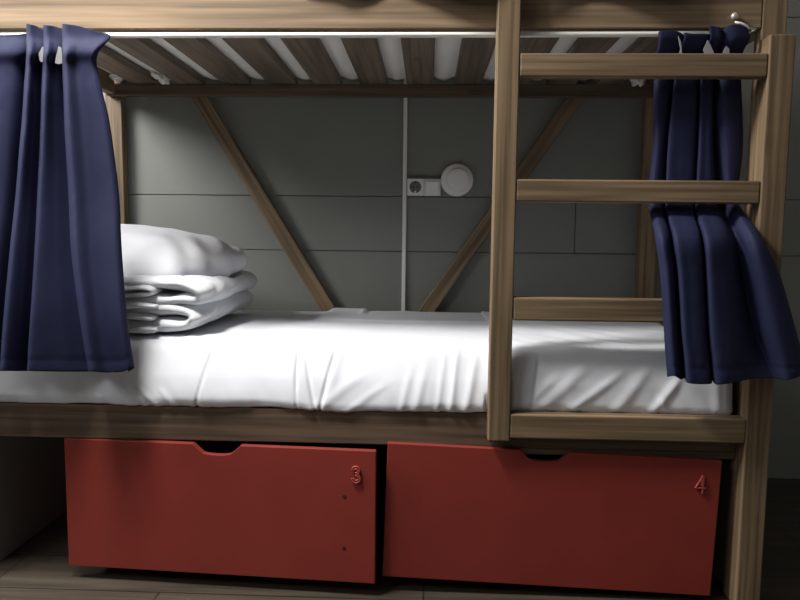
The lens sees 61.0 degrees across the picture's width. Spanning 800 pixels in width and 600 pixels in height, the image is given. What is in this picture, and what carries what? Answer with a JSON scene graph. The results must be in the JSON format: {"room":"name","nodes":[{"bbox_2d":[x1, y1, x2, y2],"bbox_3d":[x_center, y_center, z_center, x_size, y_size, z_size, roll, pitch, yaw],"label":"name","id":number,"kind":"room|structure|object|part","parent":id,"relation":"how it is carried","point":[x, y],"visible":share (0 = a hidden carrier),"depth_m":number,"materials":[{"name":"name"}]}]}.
{"room":"dormitory","nodes":[
{"label":"dormitory","id":0,"kind":"room"},
{"bbox_2d":[0,478,799,599],"bbox_3d":[-0.451,0.931,0.765,6.000,0.050,4.305,1,6,2],"label":"floor","id":1,"kind":"structure","parent":0,"point":[38,569],"depth_m":1.91,"materials":[{"name":"laminate"}]},
{"bbox_2d":[64,437,387,583],"bbox_3d":[-0.471,0.556,2.166,0.874,0.387,0.627,1,6,6],"label":"storage drawer","id":2,"kind":"object","parent":1,"relation":"on","point":[308,511],"visible":0.96,"depth_m":1.86,"materials":[{"name":"red paint"}]},
{"bbox_3d":[-0.867,0.548,2.217,0.015,0.289,0.602,1,6,6],"label":"panel","id":3,"kind":"part","parent":2,"relation":"part of","materials":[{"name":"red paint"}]},
{"bbox_3d":[-0.442,0.529,2.465,0.783,0.289,0.015,1,6,6],"label":"panel","id":4,"kind":"part","parent":2,"relation":"part of","materials":[{"name":"red paint"}]},
{"bbox_3d":[-0.072,0.564,2.140,0.015,0.289,0.602,1,6,6],"label":"panel","id":5,"kind":"part","parent":2,"relation":"part of","materials":[{"name":"red paint"}]},
{"bbox_2d":[0,0,795,599],"bbox_3d":[-0.108,-0.515,2.221,2.200,2.555,0.998,1,6,2],"label":"bunk bed","id":6,"kind":"object","parent":1,"relation":"on","point":[32,435],"visible":0.73,"depth_m":1.78,"materials":[{"name":"brown wood"}]},
{"bbox_3d":[-1.175,0.489,2.367,0.015,0.504,0.825,1,6,2],"label":"panel","id":7,"kind":"part","parent":6,"relation":"part of","materials":[{"name":"grey paint"}]},
{"bbox_3d":[-1.149,-0.836,2.238,0.036,0.140,0.825,1,6,2],"label":"rail","id":8,"kind":"part","parent":6,"relation":"part of","materials":[{"name":"brown wood"}]},
{"bbox_3d":[-1.140,-0.576,2.737,0.065,2.555,0.044,1,6,2],"label":"post","id":9,"kind":"part","parent":6,"relation":"part of","materials":[{"name":"brown wood"}]},
{"bbox_2d":[0,308,732,414],"bbox_3d":[-0.110,0.171,2.268,2.037,0.200,0.909,1,6,2],"label":"mattress","id":10,"kind":"object","parent":6,"relation":"on","point":[345,360],"visible":0.65,"depth_m":1.86,"materials":[{"name":"white fabric"}]},
{"bbox_2d":[124,269,256,333],"bbox_3d":[-0.837,-0.018,2.256,0.595,0.172,0.686,1,6,2],"label":"duvet","id":11,"kind":"object","parent":10,"relation":"on","point":[159,303],"visible":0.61,"depth_m":1.95,"materials":[{"name":"white fabric"}]},
{"bbox_2d":[121,224,246,276],"bbox_3d":[-0.897,-0.137,2.318,0.668,0.245,0.503,3,6,22],"label":"pillow","id":12,"kind":"object","parent":11,"relation":"on","point":[146,250],"visible":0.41,"depth_m":2.14,"materials":[{"name":"white fabric"}]},
{"bbox_3d":[-0.137,0.345,1.868,2.073,0.095,0.036,1,6,2],"label":"rail","id":13,"kind":"part","parent":6,"relation":"part of","materials":[{"name":"brown wood"}]},
{"bbox_2d":[97,37,644,86],"bbox_3d":[-0.097,-0.860,2.222,2.048,0.168,0.834,1,6,2],"label":"mattress","id":14,"kind":"object","parent":6,"relation":"on","point":[446,55],"visible":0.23,"depth_m":2.33,"materials":[{"name":"white fabric"}]},
{"bbox_2d":[0,21,756,37],"bbox_3d":[-0.129,-0.690,1.737,2.022,0.026,0.059,1,6,2],"label":"curtain rod","id":15,"kind":"object","parent":6,"relation":"attached to","point":[581,33],"visible":0.85,"depth_m":1.75,"materials":[{"name":"white metal"}]},
{"bbox_2d":[0,24,134,372],"bbox_3d":[-0.982,-0.258,1.773,0.577,0.908,0.128,1,6,2],"label":"curtain","id":16,"kind":"object","parent":15,"relation":"hanging from","point":[63,303],"visible":1,"depth_m":1.76,"materials":[{"name":"blue fabric"}]},
{"bbox_2d":[648,24,799,384],"bbox_3d":[0.829,-0.240,1.717,0.378,0.893,0.163,1,6,2],"label":"curtain","id":17,"kind":"object","parent":15,"relation":"hanging from","point":[727,315],"visible":0.8,"depth_m":1.70,"materials":[{"name":"blue fabric"}]},
{"bbox_3d":[-0.072,-0.810,2.630,2.160,0.045,0.035,1,6,2],"label":"rail","id":18,"kind":"part","parent":6,"relation":"part of","materials":[{"name":"brown wood"}]},
{"bbox_3d":[-0.125,-0.775,1.758,2.073,0.151,0.034,1,6,2],"label":"rail","id":19,"kind":"part","parent":6,"relation":"part of","materials":[{"name":"brown wood"}]},
{"bbox_3d":[0.272,-0.682,1.710,0.057,2.115,0.045,1,6,2],"label":"ladder rail","id":20,"kind":"part","parent":6,"relation":"part of","materials":[{"name":"brown wood"}]},
{"bbox_3d":[0.978,-0.545,2.653,0.065,2.555,0.044,1,6,2],"label":"post","id":21,"kind":"part","parent":6,"relation":"part of","materials":[{"name":"brown wood"}]},
{"bbox_3d":[0.961,-0.806,2.152,0.038,0.140,0.830,1,6,2],"label":"rail","id":22,"kind":"part","parent":6,"relation":"part of","materials":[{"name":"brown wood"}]},
{"bbox_3d":[0.938,0.566,2.303,0.016,0.409,0.863,1,6,2],"label":"panel","id":23,"kind":"part","parent":6,"relation":"part of","materials":[{"name":"brown paint"}]},
{"bbox_3d":[0.940,-0.458,1.748,0.062,2.555,0.040,1,6,2],"label":"post","id":24,"kind":"part","parent":6,"relation":"part of","materials":[{"name":"brown wood"}]},
{"bbox_3d":[0.933,0.082,1.757,0.064,1.479,0.045,1,6,2],"label":"ladder rail","id":25,"kind":"part","parent":6,"relation":"part of","materials":[{"name":"brown wood"}]},
{"bbox_2d":[382,441,721,595],"bbox_3d":[0.414,0.572,2.136,0.888,0.394,0.627,3,6,2],"label":"storage drawer","id":26,"kind":"object","parent":1,"relation":"on","point":[575,519],"visible":0.96,"depth_m":1.83,"materials":[{"name":"red paint"}]},
{"bbox_3d":[0.426,0.544,2.436,0.797,0.296,0.015,3,6,2],"label":"panel","id":27,"kind":"part","parent":26,"relation":"part of","materials":[{"name":"red paint"}]},
{"bbox_2d":[103,0,799,478],"bbox_3d":[-0.349,-0.719,2.746,6.000,2.855,0.060,1,6,2],"label":"wall","id":28,"kind":"structure","parent":0,"point":[331,168],"depth_m":2.73,"materials":[{"name":"grey paint"}]},
{"bbox_2d":[401,78,407,310],"bbox_3d":[0.020,-0.528,2.712,0.016,1.220,0.012,1,6,2],"label":"cable trunking","id":29,"kind":"object","parent":28,"relation":"attached to","point":[405,81],"visible":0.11,"depth_m":2.72,"materials":[{"name":"white plastic"}]},
{"bbox_2d":[407,179,423,195],"bbox_3d":[0.062,-0.450,2.710,0.066,0.066,0.030,1,6,2],"label":"wall socket","id":30,"kind":"object","parent":28,"relation":"attached to","point":[415,187],"visible":1,"depth_m":2.70,"materials":[{"name":"white plastic"}]},
{"bbox_2d":[424,179,440,195],"bbox_3d":[0.129,-0.449,2.706,0.066,0.066,0.031,1,6,2],"label":"light switch","id":31,"kind":"object","parent":28,"relation":"attached to","point":[432,187],"visible":1,"depth_m":2.70,"materials":[{"name":"white plastic"}]},
{"bbox_2d":[441,164,472,196],"bbox_3d":[0.227,-0.476,2.698,0.129,0.129,0.034,1,6,2],"label":"wall lamp","id":32,"kind":"object","parent":28,"relation":"attached to","point":[456,179],"visible":1,"depth_m":2.69,"materials":[{"name":"white plastic"}]},
{"bbox_2d":[446,168,469,191],"bbox_3d":[0.230,-0.476,2.687,0.094,0.094,0.012,1,6,2],"label":"diffuser","id":33,"kind":"object","parent":32,"relation":"attached to","point":[457,179],"depth_m":2.68,"materials":[{"name":"white plastic"}]}
]}

